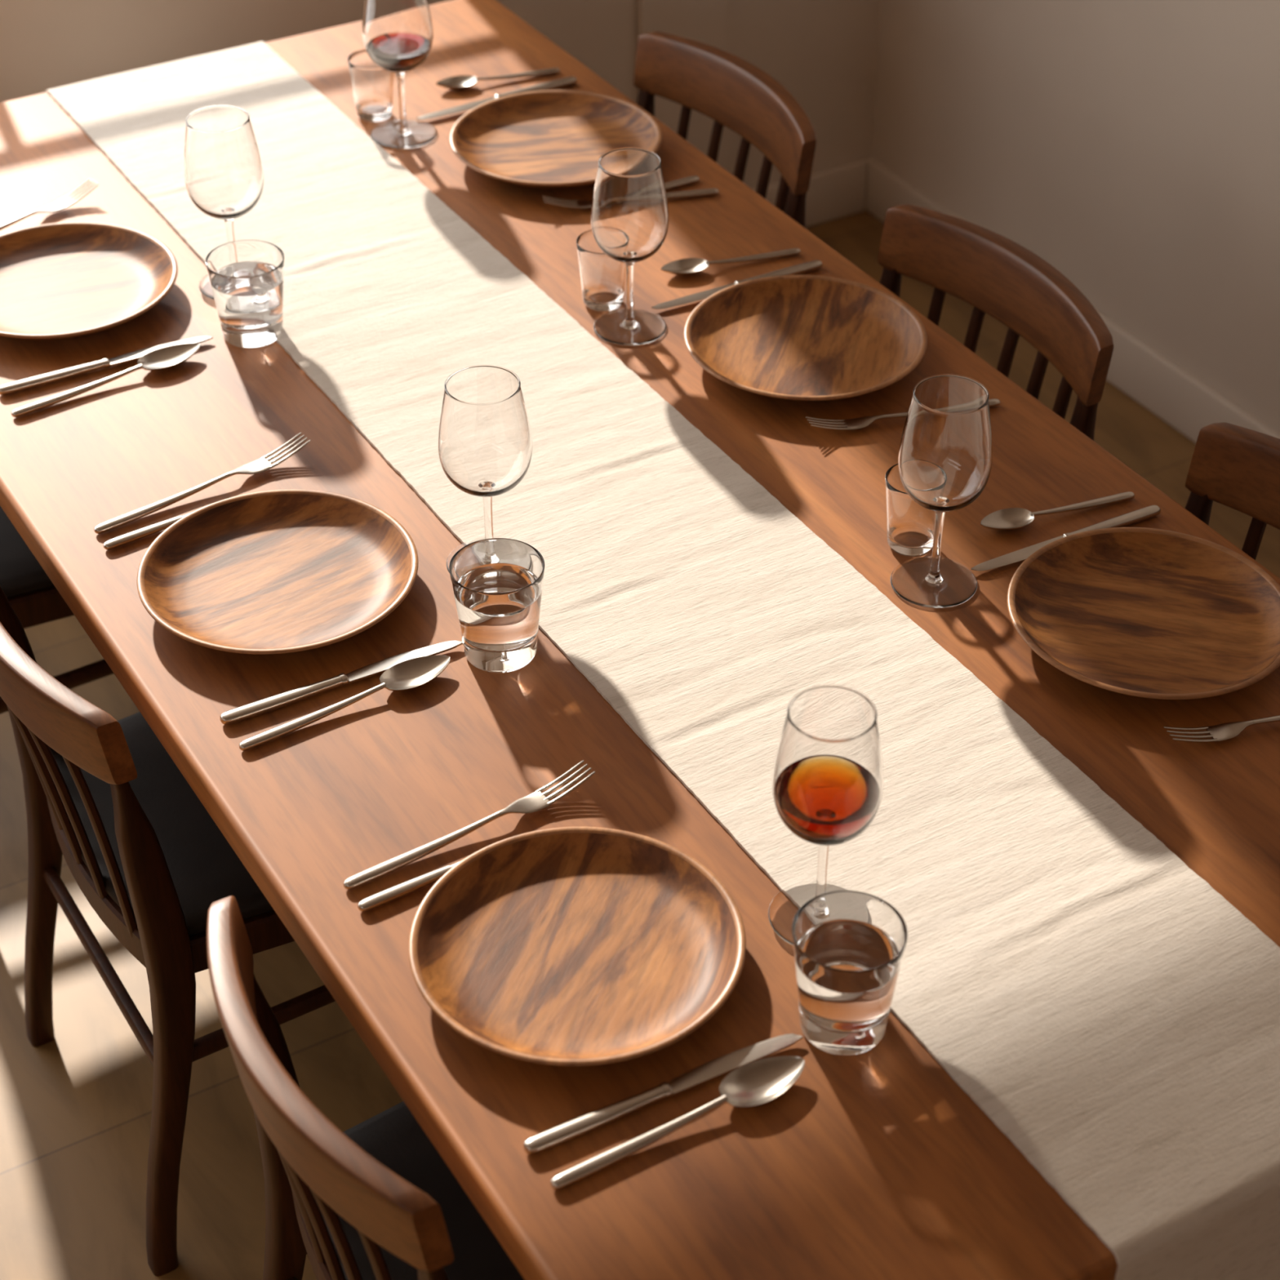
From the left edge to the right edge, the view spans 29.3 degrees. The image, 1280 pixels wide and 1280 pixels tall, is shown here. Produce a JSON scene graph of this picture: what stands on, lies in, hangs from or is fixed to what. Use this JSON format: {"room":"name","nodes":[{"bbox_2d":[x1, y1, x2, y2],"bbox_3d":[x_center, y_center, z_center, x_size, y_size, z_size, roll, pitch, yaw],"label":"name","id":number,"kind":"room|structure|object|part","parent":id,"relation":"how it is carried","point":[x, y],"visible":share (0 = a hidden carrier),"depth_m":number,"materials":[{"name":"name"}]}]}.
{"room":"dining room","nodes":[
{"label":"dining room","id":0,"kind":"room"},
{"bbox_2d":[0,0,881,189],"bbox_3d":[-1.437,-1.184,3.058,4.530,2.500,0.100,-20,42,-24],"label":"wall","id":1,"kind":"structure","parent":0,"point":[824,53],"depth_m":4.07,"materials":[{"name":"beige paint"}]},
{"bbox_2d":[638,0,728,168],"bbox_3d":[0.076,-1.727,3.684,0.175,2.392,0.014,-20,42,-24],"label":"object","id":2,"kind":"structure","parent":1,"relation":"attached to","point":[704,21],"depth_m":4.21,"materials":[{"name":"beige paint"}]},
{"bbox_2d":[753,159,867,226],"bbox_3d":[-1.416,-0.200,3.744,4.274,0.105,0.016,-20,42,-24],"label":"baseboard","id":3,"kind":"structure","parent":1,"relation":"attached to","point":[839,191],"depth_m":4.57,"materials":[{"name":"beige"}]},
{"bbox_2d":[0,208,1279,1279],"bbox_3d":[-0.123,1.204,2.081,4.590,0.100,5.375,-20,42,-24],"label":"floor","id":4,"kind":"structure","parent":0,"point":[76,1107],"depth_m":2.90,"materials":[{"name":"beige tile"}]},
{"bbox_2d":[0,506,113,714],"bbox_3d":[-0.763,-0.132,3.115,0.488,0.762,0.421,-20,42,-24],"label":"dining chair","id":5,"kind":"object","parent":4,"relation":"on","point":[31,593],"visible":0.02,"depth_m":2.95,"materials":[{"name":"brown wood"}]},
{"bbox_3d":[-0.739,-0.160,3.112,0.431,0.045,0.412,-20,42,-24],"label":"seat frame","id":6,"kind":"part","parent":5,"relation":"part of","materials":[{"name":"brown wood"}]},
{"bbox_2d":[0,585,335,1276],"bbox_3d":[-0.432,0.210,2.670,0.488,0.762,0.421,-20,42,-24],"label":"dining chair","id":7,"kind":"object","parent":4,"relation":"on","point":[103,793],"visible":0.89,"depth_m":2.52,"materials":[{"name":"brown wood"}]},
{"bbox_3d":[-0.689,0.180,2.736,0.099,0.728,0.038,-20,42,-24],"label":"leg","id":8,"kind":"part","parent":7,"relation":"part of","materials":[{"name":"brown wood"}]},
{"bbox_3d":[-0.606,0.006,2.384,0.081,0.090,0.400,-20,42,-24],"label":"crest rail","id":9,"kind":"part","parent":7,"relation":"part of","materials":[{"name":"brown wood"}]},
{"bbox_3d":[-0.494,0.381,2.474,0.099,0.728,0.038,-20,42,-24],"label":"leg","id":10,"kind":"part","parent":7,"relation":"part of","materials":[{"name":"brown wood"}]},
{"bbox_3d":[-0.408,0.182,2.666,0.431,0.045,0.412,-20,42,-24],"label":"seat frame","id":11,"kind":"part","parent":7,"relation":"part of","materials":[{"name":"brown wood"}]},
{"bbox_2d":[206,895,524,1279],"bbox_3d":[-0.097,0.555,2.220,0.488,0.762,0.400,-20,42,-24],"label":"dining chair","id":12,"kind":"object","parent":4,"relation":"on","point":[375,1198],"visible":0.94,"depth_m":1.99,"materials":[{"name":"brown wood"}]},
{"bbox_3d":[-0.349,0.530,2.280,0.099,0.728,0.036,-20,42,-24],"label":"leg","id":13,"kind":"part","parent":12,"relation":"part of","materials":[{"name":"brown wood"}]},
{"bbox_3d":[-0.073,0.527,2.217,0.431,0.045,0.391,-20,42,-24],"label":"seat frame","id":14,"kind":"part","parent":12,"relation":"part of","materials":[{"name":"brown wood"}]},
{"bbox_3d":[-0.164,0.721,2.031,0.099,0.728,0.036,-20,42,-24],"label":"leg","id":15,"kind":"part","parent":12,"relation":"part of","materials":[{"name":"brown wood"}]},
{"bbox_2d":[0,0,1279,1279],"bbox_3d":[-0.101,0.080,2.884,1.071,0.710,2.328,-20,42,-24],"label":"dining table","id":16,"kind":"object","parent":4,"relation":"on","point":[875,1163],"visible":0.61,"depth_m":2.31,"materials":[{"name":"brown wood"}]},
{"bbox_2d":[0,178,98,230],"bbox_3d":[-0.791,-0.526,3.071,0.255,0.021,0.024,-30,47,-33],"label":"fork","id":17,"kind":"object","parent":16,"relation":"on","point":[57,206],"visible":1,"depth_m":3.11,"materials":[{"name":"metal"}]},
{"bbox_3d":[-0.826,-0.502,3.047,0.158,0.012,0.012,-30,47,-33],"label":"handle","id":18,"kind":"part","parent":17,"relation":"part of","materials":[{"name":"metal"}]},
{"bbox_2d":[0,222,177,339],"bbox_3d":[-0.693,-0.422,2.927,0.280,0.031,0.280,5,38,6],"label":"dinner plate","id":19,"kind":"object","parent":16,"relation":"on","point":[64,280],"visible":1,"depth_m":2.96,"materials":[{"name":"brown wood"}]},
{"bbox_2d":[11,342,199,417],"bbox_3d":[-0.604,-0.295,2.776,0.236,0.013,0.042,-24,43,-28],"label":"spoon","id":20,"kind":"object","parent":16,"relation":"on","point":[169,357],"visible":1,"depth_m":2.79,"materials":[{"name":"metal"}]},
{"bbox_3d":[-0.634,-0.281,2.758,0.161,0.012,0.012,-24,44,-28],"label":"handle","id":21,"kind":"part","parent":20,"relation":"part of","materials":[{"name":"metal"}]},
{"bbox_2d":[137,342,199,370],"bbox_3d":[-0.540,-0.323,2.813,0.078,0.013,0.042,-24,44,-28],"label":"bowl","id":22,"kind":"object","parent":20,"relation":"on","point":[169,357],"depth_m":2.82,"materials":[{"name":"metal"}]},
{"bbox_2d":[0,336,213,395],"bbox_3d":[-0.613,-0.319,2.808,0.256,0.011,0.018,-18,41,-22],"label":"table knife","id":23,"kind":"object","parent":16,"relation":"on","point":[28,383],"visible":1,"depth_m":2.79,"materials":[{"name":"metal"}]},
{"bbox_3d":[-0.670,-0.299,2.782,0.124,0.010,0.014,-18,41,-22],"label":"handle","id":24,"kind":"part","parent":23,"relation":"part of","materials":[{"name":"metal"}]},
{"bbox_3d":[-0.556,-0.338,2.834,0.125,0.003,0.017,-18,41,-22],"label":"blade","id":25,"kind":"part","parent":23,"relation":"part of","materials":[{"name":"metal"}]},
{"bbox_2d":[102,511,191,550],"bbox_3d":[-0.486,-0.124,2.557,0.164,0.008,0.014,-23,43,-27],"label":"butter knife","id":26,"kind":"object","parent":16,"relation":"on","point":[134,535],"visible":0.54,"depth_m":2.53,"materials":[{"name":"metal"}]},
{"bbox_2d":[93,432,310,533],"bbox_3d":[-0.465,-0.166,2.601,0.257,0.021,0.024,-25,44,-29],"label":"fork","id":27,"kind":"object","parent":16,"relation":"on","point":[260,465],"visible":1,"depth_m":2.60,"materials":[{"name":"metal"}]},
{"bbox_3d":[-0.504,-0.144,2.580,0.160,0.012,0.012,-25,44,-29],"label":"handle","id":28,"kind":"part","parent":27,"relation":"part of","materials":[{"name":"metal"}]},
{"bbox_2d":[204,240,284,347],"bbox_3d":[-0.455,-0.399,2.841,0.090,0.100,0.090,5,38,6],"label":"tumbler","id":29,"kind":"object","parent":16,"relation":"on","point":[246,277],"visible":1,"depth_m":2.83,"materials":[{"name":"glass"}]},
{"bbox_2d":[136,488,418,654],"bbox_3d":[-0.362,-0.061,2.458,0.280,0.031,0.280,-31,47,-34],"label":"dinner plate","id":30,"kind":"object","parent":16,"relation":"on","point":[274,571],"visible":1,"depth_m":2.47,"materials":[{"name":"brown wood"}]},
{"bbox_2d":[219,640,462,724],"bbox_3d":[-0.284,0.037,2.345,0.252,0.011,0.018,-19,41,-23],"label":"table knife","id":31,"kind":"object","parent":16,"relation":"on","point":[277,701],"visible":1,"depth_m":2.33,"materials":[{"name":"metal"}]},
{"bbox_3d":[-0.340,0.057,2.319,0.122,0.010,0.014,-19,41,-23],"label":"handle","id":32,"kind":"part","parent":31,"relation":"part of","materials":[{"name":"metal"}]},
{"bbox_3d":[-0.228,0.018,2.370,0.123,0.003,0.017,-19,41,-23],"label":"blade","id":33,"kind":"part","parent":31,"relation":"part of","materials":[{"name":"metal"}]},
{"bbox_2d":[239,655,449,751],"bbox_3d":[-0.277,0.060,2.314,0.226,0.012,0.041,-22,43,-27],"label":"spoon","id":34,"kind":"object","parent":16,"relation":"on","point":[410,674],"visible":1,"depth_m":2.33,"materials":[{"name":"metal"}]},
{"bbox_3d":[-0.307,0.072,2.298,0.154,0.012,0.012,-22,43,-27],"label":"handle","id":35,"kind":"part","parent":34,"relation":"part of","materials":[{"name":"metal"}]},
{"bbox_2d":[379,655,449,691],"bbox_3d":[-0.214,0.034,2.348,0.075,0.012,0.041,-22,43,-26],"label":"bowl","id":36,"kind":"object","parent":34,"relation":"on","point":[410,674],"depth_m":2.35,"materials":[{"name":"metal"}]},
{"bbox_2d":[347,48,393,121],"bbox_3d":[-0.362,-0.749,3.312,0.062,0.084,0.062,8,38,11],"label":"tumbler","id":37,"kind":"object","parent":16,"relation":"on","point":[372,86],"visible":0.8,"depth_m":3.30,"materials":[{"name":"clear glass"}]},
{"bbox_2d":[362,0,436,148],"bbox_3d":[-0.317,-0.767,3.224,0.092,0.218,0.092,21,42,25],"label":"wine glass","id":38,"kind":"object","parent":16,"relation":"on","point":[397,35],"visible":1,"depth_m":3.18,"materials":[{"name":"clear glass"}]},
{"bbox_2d":[362,0,433,72],"bbox_3d":[-0.317,-0.803,3.196,0.092,0.124,0.092,-20,42,-24],"label":"bowl","id":39,"kind":"object","parent":38,"relation":"on","point":[397,35],"depth_m":3.16,"materials":[{"name":"clear glass"}]},
{"bbox_3d":[-0.317,-0.720,3.259,0.018,0.090,0.018,-20,42,-24],"label":"stem","id":40,"kind":"part","parent":38,"relation":"part of","materials":[{"name":"clear glass"}]},
{"bbox_2d":[357,859,462,911],"bbox_3d":[-0.172,0.203,2.131,0.165,0.008,0.014,-21,42,-25],"label":"butter knife","id":41,"kind":"object","parent":16,"relation":"on","point":[395,892],"visible":0.65,"depth_m":2.11,"materials":[{"name":"metal"}]},
{"bbox_3d":[-0.134,0.188,2.150,0.076,0.004,0.014,-21,42,-25],"label":"blade","id":42,"kind":"part","parent":41,"relation":"part of","materials":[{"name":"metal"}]},
{"bbox_2d":[343,760,595,889],"bbox_3d":[-0.151,0.165,2.169,0.253,0.021,0.024,-22,43,-26],"label":"fork","id":43,"kind":"object","parent":16,"relation":"on","point":[536,801],"visible":1,"depth_m":2.17,"materials":[{"name":"metal"}]},
{"bbox_3d":[-0.191,0.185,2.151,0.157,0.012,0.012,-22,43,-26],"label":"handle","id":44,"kind":"part","parent":43,"relation":"part of","materials":[{"name":"metal"}]},
{"bbox_2d":[448,537,544,672],"bbox_3d":[-0.136,-0.030,2.356,0.091,0.104,0.091,24,44,28],"label":"tumbler","id":45,"kind":"object","parent":16,"relation":"on","point":[497,583],"visible":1,"depth_m":2.34,"materials":[{"name":"glass"}]},
{"bbox_2d":[416,76,577,119],"bbox_3d":[-0.195,-0.744,3.366,0.248,0.011,0.018,-20,42,-24],"label":"table knife","id":46,"kind":"object","parent":16,"relation":"on","point":[566,82],"visible":0.84,"depth_m":3.37,"materials":[{"name":"metal"}]},
{"bbox_3d":[-0.249,-0.724,3.340,0.121,0.003,0.017,-20,42,-24],"label":"blade","id":47,"kind":"part","parent":46,"relation":"part of","materials":[{"name":"metal"}]},
{"bbox_3d":[-0.141,-0.765,3.393,0.120,0.010,0.014,-20,42,-24],"label":"handle","id":48,"kind":"part","parent":46,"relation":"part of","materials":[{"name":"metal"}]},
{"bbox_2d":[435,67,559,89],"bbox_3d":[-0.198,-0.786,3.420,0.181,0.011,0.036,-12,39,-16],"label":"spoon","id":49,"kind":"object","parent":16,"relation":"on","point":[462,82],"visible":1,"depth_m":3.42,"materials":[{"name":"metal"}]},
{"bbox_2d":[435,75,477,89],"bbox_3d":[-0.255,-0.774,3.403,0.060,0.011,0.036,-12,39,-16],"label":"bowl","id":50,"kind":"object","parent":49,"relation":"on","point":[462,82],"depth_m":3.41,"materials":[{"name":"metal"}]},
{"bbox_3d":[-0.171,-0.792,3.428,0.123,0.010,0.011,-12,39,-16],"label":"handle","id":51,"kind":"part","parent":49,"relation":"part of","materials":[{"name":"metal"}]},
{"bbox_2d":[449,89,662,188],"bbox_3d":[-0.111,-0.653,3.231,0.280,0.031,0.280,-2,38,-3],"label":"dinner plate","id":52,"kind":"object","parent":16,"relation":"on","point":[549,139],"visible":0.91,"depth_m":3.26,"materials":[{"name":"brown wood"}]},
{"bbox_2d":[408,826,746,1066],"bbox_3d":[-0.052,0.260,2.039,0.280,0.031,0.280,-2,38,-3],"label":"dinner plate","id":53,"kind":"object","parent":16,"relation":"on","point":[563,946],"visible":1,"depth_m":2.05,"materials":[{"name":"brown wood"}]},
{"bbox_2d":[576,229,626,311],"bbox_3d":[-0.044,-0.437,2.905,0.062,0.084,0.062,24,44,28],"label":"tumbler","id":54,"kind":"object","parent":16,"relation":"on","point":[602,277],"visible":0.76,"depth_m":2.89,"materials":[{"name":"clear glass"}]},
{"bbox_2d":[591,146,669,345],"bbox_3d":[-0.012,-0.454,2.819,0.090,0.215,0.090,11,39,13],"label":"wine glass","id":55,"kind":"object","parent":16,"relation":"on","point":[629,209],"visible":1,"depth_m":2.77,"materials":[{"name":"clear glass"}]},
{"bbox_3d":[-0.012,-0.408,2.854,0.018,0.088,0.018,-20,42,-24],"label":"stem","id":56,"kind":"part","parent":55,"relation":"part of","materials":[{"name":"clear glass"}]},
{"bbox_2d":[591,148,669,262],"bbox_3d":[-0.012,-0.490,2.791,0.090,0.122,0.090,-20,42,-24],"label":"bowl","id":57,"kind":"object","parent":55,"relation":"on","point":[629,209],"depth_m":2.76,"materials":[{"name":"clear glass"}]},
{"bbox_2d":[542,188,719,208],"bbox_3d":[-0.011,-0.568,3.129,0.230,0.019,0.021,-8,38,-10],"label":"fork","id":58,"kind":"object","parent":16,"relation":"on","point":[705,192],"visible":0.68,"depth_m":3.13,"materials":[{"name":"metal"}]},
{"bbox_3d":[0.032,-0.571,3.139,0.143,0.011,0.011,-8,38,-10],"label":"handle","id":59,"kind":"part","parent":58,"relation":"part of","materials":[{"name":"metal"}]},
{"bbox_2d":[45,40,1279,1279],"bbox_3d":[-0.097,-0.075,2.767,0.330,0.333,2.338,-20,42,-24],"label":"table runner","id":60,"kind":"object","parent":16,"relation":"on","point":[1115,1016],"visible":0.83,"depth_m":2.33,"materials":[{"name":"fabric"}]},
{"bbox_2d":[183,104,263,299],"bbox_3d":[-0.488,-0.516,2.890,0.092,0.218,0.092,-2,37,-2],"label":"wine glass","id":61,"kind":"object","parent":60,"relation":"on","point":[224,171],"visible":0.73,"depth_m":2.83,"materials":[{"name":"clear glass"}]},
{"bbox_2d":[183,106,263,219],"bbox_3d":[-0.488,-0.553,2.862,0.092,0.124,0.092,-20,42,-24],"label":"bowl","id":62,"kind":"object","parent":61,"relation":"on","point":[224,171],"depth_m":2.83,"materials":[{"name":"clear glass"}]},
{"bbox_3d":[-0.488,-0.470,2.926,0.018,0.090,0.018,-20,42,-24],"label":"stem","id":63,"kind":"part","parent":61,"relation":"part of","materials":[{"name":"clear glass"}]},
{"bbox_2d":[437,364,532,573],"bbox_3d":[-0.153,-0.163,2.433,0.093,0.214,0.093,14,40,17],"label":"wine glass","id":64,"kind":"object","parent":60,"relation":"on","point":[485,440],"visible":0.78,"depth_m":2.38,"materials":[{"name":"clear glass"}]},
{"bbox_2d":[437,366,532,497],"bbox_3d":[-0.153,-0.199,2.406,0.093,0.121,0.093,-20,42,-24],"label":"bowl","id":65,"kind":"object","parent":64,"relation":"on","point":[485,440],"depth_m":2.38,"materials":[{"name":"clear glass"}]},
{"bbox_3d":[-0.153,-0.117,2.468,0.018,0.088,0.018,-20,42,-24],"label":"stem","id":66,"kind":"part","parent":64,"relation":"part of","materials":[{"name":"clear glass"}]},
{"bbox_2d":[768,684,883,945],"bbox_3d":[0.153,0.147,2.021,0.090,0.225,0.090,-20,42,-24],"label":"wine glass","id":67,"kind":"object","parent":60,"relation":"on","point":[828,776],"visible":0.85,"depth_m":1.97,"materials":[{"name":"clear glass"}]},
{"bbox_3d":[0.153,0.195,2.057,0.018,0.092,0.018,-20,42,-24],"label":"stem","id":68,"kind":"part","parent":67,"relation":"part of","materials":[{"name":"clear glass"}]},
{"bbox_2d":[772,686,883,845],"bbox_3d":[0.153,0.109,1.992,0.090,0.127,0.090,-20,42,-24],"label":"bowl","id":69,"kind":"object","parent":67,"relation":"on","point":[828,776],"depth_m":1.96,"materials":[{"name":"clear glass"}]},
{"bbox_2d":[523,1033,803,1155],"bbox_3d":[0.020,0.355,1.931,0.250,0.011,0.017,-18,41,-23],"label":"table knife","id":70,"kind":"object","parent":16,"relation":"on","point":[562,1133],"visible":1,"depth_m":1.92,"materials":[{"name":"metal"}]},
{"bbox_3d":[-0.035,0.374,1.905,0.122,0.010,0.014,-18,41,-22],"label":"handle","id":71,"kind":"part","parent":70,"relation":"part of","materials":[{"name":"metal"}]},
{"bbox_3d":[0.076,0.336,1.956,0.122,0.003,0.017,-18,41,-22],"label":"blade","id":72,"kind":"part","parent":70,"relation":"part of","materials":[{"name":"metal"}]},
{"bbox_2d":[550,1056,804,1189],"bbox_3d":[0.032,0.375,1.902,0.232,0.013,0.042,-20,42,-25],"label":"spoon","id":73,"kind":"object","parent":16,"relation":"on","point":[760,1082],"visible":1,"depth_m":1.92,"materials":[{"name":"metal"}]},
{"bbox_3d":[0.000,0.388,1.887,0.158,0.012,0.012,-20,42,-25],"label":"handle","id":74,"kind":"part","parent":73,"relation":"part of","materials":[{"name":"metal"}]},
{"bbox_2d":[719,1056,804,1107],"bbox_3d":[0.098,0.351,1.934,0.077,0.013,0.042,-20,42,-25],"label":"bowl","id":75,"kind":"object","parent":73,"relation":"on","point":[760,1082],"depth_m":1.94,"materials":[{"name":"metal"}]},
{"bbox_2d":[664,175,699,190],"bbox_3d":[0.008,-0.578,3.151,0.156,0.008,0.013,-19,41,-23],"label":"butter knife","id":76,"kind":"object","parent":16,"relation":"on","point":[694,179],"visible":0.48,"depth_m":3.17,"materials":[{"name":"metal"}]},
{"bbox_2d":[661,248,800,275],"bbox_3d":[0.112,-0.465,3.002,0.184,0.011,0.036,-12,39,-15],"label":"spoon","id":77,"kind":"object","parent":16,"relation":"on","point":[687,266],"visible":1,"depth_m":3.00,"materials":[{"name":"metal"}]},
{"bbox_2d":[661,257,708,275],"bbox_3d":[0.054,-0.453,2.986,0.061,0.011,0.036,-12,39,-15],"label":"bowl","id":78,"kind":"object","parent":77,"relation":"on","point":[687,266],"depth_m":2.99,"materials":[{"name":"metal"}]},
{"bbox_3d":[0.140,-0.471,3.010,0.125,0.010,0.011,-12,39,-15],"label":"handle","id":79,"kind":"part","parent":77,"relation":"part of","materials":[{"name":"metal"}]},
{"bbox_2d":[651,260,822,309],"bbox_3d":[0.120,-0.428,2.953,0.235,0.010,0.016,-18,41,-22],"label":"table knife","id":80,"kind":"object","parent":16,"relation":"on","point":[812,265],"visible":0.73,"depth_m":2.95,"materials":[{"name":"metal"}]},
{"bbox_3d":[0.067,-0.410,2.931,0.115,0.003,0.016,-18,41,-22],"label":"blade","id":81,"kind":"part","parent":80,"relation":"part of","materials":[{"name":"metal"}]},
{"bbox_3d":[0.172,-0.446,2.977,0.114,0.010,0.014,-18,41,-22],"label":"handle","id":82,"kind":"part","parent":80,"relation":"part of","materials":[{"name":"metal"}]},
{"bbox_2d":[684,275,927,400],"bbox_3d":[0.191,-0.340,2.824,0.280,0.031,0.280,2,37,2],"label":"dinner plate","id":83,"kind":"object","parent":16,"relation":"on","point":[787,337],"visible":1,"depth_m":2.85,"materials":[{"name":"brown wood"}]},
{"bbox_2d":[791,890,907,1055],"bbox_3d":[0.165,0.271,1.961,0.091,0.108,0.091,-20,42,-24],"label":"tumbler","id":84,"kind":"object","parent":16,"relation":"on","point":[849,946],"visible":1,"depth_m":1.95,"materials":[{"name":"glass"}]},
{"bbox_2d":[805,398,999,430],"bbox_3d":[0.295,-0.253,2.718,0.229,0.019,0.021,-10,39,-13],"label":"fork","id":85,"kind":"object","parent":16,"relation":"on","point":[860,422],"visible":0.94,"depth_m":2.71,"materials":[{"name":"metal"}]},
{"bbox_3d":[0.336,-0.257,2.730,0.142,0.011,0.011,-10,39,-13],"label":"handle","id":86,"kind":"part","parent":85,"relation":"part of","materials":[{"name":"metal"}]},
{"bbox_2d":[884,463,935,555],"bbox_3d":[0.280,-0.132,2.507,0.062,0.084,0.062,-20,42,-24],"label":"tumbler","id":87,"kind":"object","parent":16,"relation":"on","point":[910,526],"visible":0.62,"depth_m":2.49,"materials":[{"name":"clear glass"}]},
{"bbox_2d":[889,373,992,608],"bbox_3d":[0.298,-0.147,2.411,0.091,0.225,0.091,29,46,32],"label":"wine glass","id":88,"kind":"object","parent":16,"relation":"on","point":[945,455],"visible":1,"depth_m":2.37,"materials":[{"name":"clear glass"}]},
{"bbox_3d":[0.298,-0.099,2.447,0.018,0.092,0.018,-20,42,-24],"label":"stem","id":89,"kind":"part","parent":88,"relation":"part of","materials":[{"name":"clear glass"}]},
{"bbox_2d":[897,375,992,512],"bbox_3d":[0.298,-0.185,2.382,0.091,0.127,0.091,-20,42,-24],"label":"bowl","id":90,"kind":"object","parent":88,"relation":"on","point":[945,455],"depth_m":2.35,"materials":[{"name":"clear glass"}]},
{"bbox_2d":[980,491,1134,530],"bbox_3d":[0.440,-0.136,2.573,0.184,0.011,0.036,-13,39,-17],"label":"spoon","id":91,"kind":"object","parent":16,"relation":"on","point":[1011,518],"visible":1,"depth_m":2.57,"materials":[{"name":"metal"}]},
{"bbox_2d":[980,507,1034,530],"bbox_3d":[0.383,-0.123,2.555,0.061,0.011,0.036,-13,39,-17],"label":"bowl","id":92,"kind":"object","parent":91,"relation":"on","point":[1011,518],"depth_m":2.56,"materials":[{"name":"metal"}]},
{"bbox_3d":[0.467,-0.142,2.582,0.125,0.010,0.011,-13,39,-17],"label":"handle","id":93,"kind":"part","parent":91,"relation":"part of","materials":[{"name":"metal"}]},
{"bbox_2d":[970,505,1160,571],"bbox_3d":[0.444,-0.104,2.532,0.236,0.010,0.017,-18,41,-22],"label":"table knife","id":94,"kind":"object","parent":16,"relation":"on","point":[1151,511],"visible":0.68,"depth_m":2.54,"materials":[{"name":"metal"}]},
{"bbox_3d":[0.390,-0.087,2.509,0.115,0.003,0.016,-18,41,-22],"label":"blade","id":95,"kind":"part","parent":94,"relation":"part of","materials":[{"name":"metal"}]},
{"bbox_3d":[0.496,-0.122,2.555,0.115,0.010,0.014,-18,41,-22],"label":"handle","id":96,"kind":"part","parent":94,"relation":"part of","materials":[{"name":"metal"}]},
{"bbox_2d":[1007,527,1279,699],"bbox_3d":[0.501,-0.019,2.405,0.289,0.031,0.289,11,39,14],"label":"dinner plate","id":97,"kind":"object","parent":16,"relation":"on","point":[1152,613],"visible":1,"depth_m":2.42,"materials":[{"name":"brown wood"}]},
{"bbox_2d":[1163,715,1279,742],"bbox_3d":[0.601,0.071,2.295,0.238,0.020,0.022,-11,39,-14],"label":"fork","id":98,"kind":"object","parent":16,"relation":"on","point":[1227,731],"visible":1,"depth_m":2.28,"materials":[{"name":"metal"}]},
{"bbox_3d":[0.644,0.066,2.309,0.148,0.011,0.012,-11,39,-14],"label":"handle","id":99,"kind":"part","parent":98,"relation":"part of","materials":[{"name":"metal"}]},
{"bbox_2d":[633,31,816,228],"bbox_3d":[-0.041,-0.400,3.467,0.488,0.762,0.421,-21,42,-25],"label":"dining chair","id":100,"kind":"object","parent":4,"relation":"on","point":[717,84],"visible":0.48,"depth_m":3.37,"materials":[{"name":"brown wood"}]},
{"bbox_3d":[0.014,-0.545,3.685,0.099,0.728,0.038,-21,42,-25],"label":"leg","id":101,"kind":"part","parent":100,"relation":"part of","materials":[{"name":"brown wood"}]},
{"bbox_3d":[0.218,-0.347,3.428,0.099,0.728,0.038,-21,42,-25],"label":"leg","id":102,"kind":"part","parent":100,"relation":"part of","materials":[{"name":"brown wood"}]},
{"bbox_2d":[877,204,1113,440],"bbox_3d":[0.268,-0.082,3.053,0.488,0.762,0.421,-21,42,-25],"label":"dining chair","id":103,"kind":"object","parent":4,"relation":"on","point":[1002,279],"visible":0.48,"depth_m":2.95,"materials":[{"name":"brown wood"}]},
{"bbox_3d":[0.322,-0.227,3.271,0.099,0.728,0.038,-21,42,-25],"label":"leg","id":104,"kind":"part","parent":103,"relation":"part of","materials":[{"name":"brown wood"}]},
{"bbox_3d":[0.526,-0.030,3.014,0.099,0.728,0.038,-21,42,-25],"label":"leg","id":105,"kind":"part","parent":103,"relation":"part of","materials":[{"name":"brown wood"}]},
{"bbox_2d":[1185,422,1279,559],"bbox_3d":[0.565,0.225,2.654,0.488,0.762,0.421,-21,42,-25],"label":"dining chair","id":106,"kind":"object","parent":4,"relation":"on","point":[1235,467],"visible":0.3,"depth_m":2.63,"materials":[{"name":"brown wood"}]},
{"bbox_3d":[0.619,0.080,2.871,0.099,0.728,0.038,-21,42,-25],"label":"leg","id":107,"kind":"part","parent":106,"relation":"part of","materials":[{"name":"brown wood"}]},
{"bbox_2d":[871,0,1279,434],"bbox_3d":[1.778,-0.507,2.183,0.120,2.500,5.075,-20,42,-24],"label":"wall","id":108,"kind":"structure","parent":0,"point":[1132,147],"depth_m":3.96,"materials":[{"name":"beige paint"}]},
{"bbox_2d":[864,156,1279,442],"bbox_3d":[1.717,0.465,2.884,0.016,0.105,5.075,-20,42,-24],"label":"baseboard","id":109,"kind":"structure","parent":108,"relation":"attached to","point":[1188,404],"depth_m":4.04,"materials":[{"name":"beige wood"}]}
]}

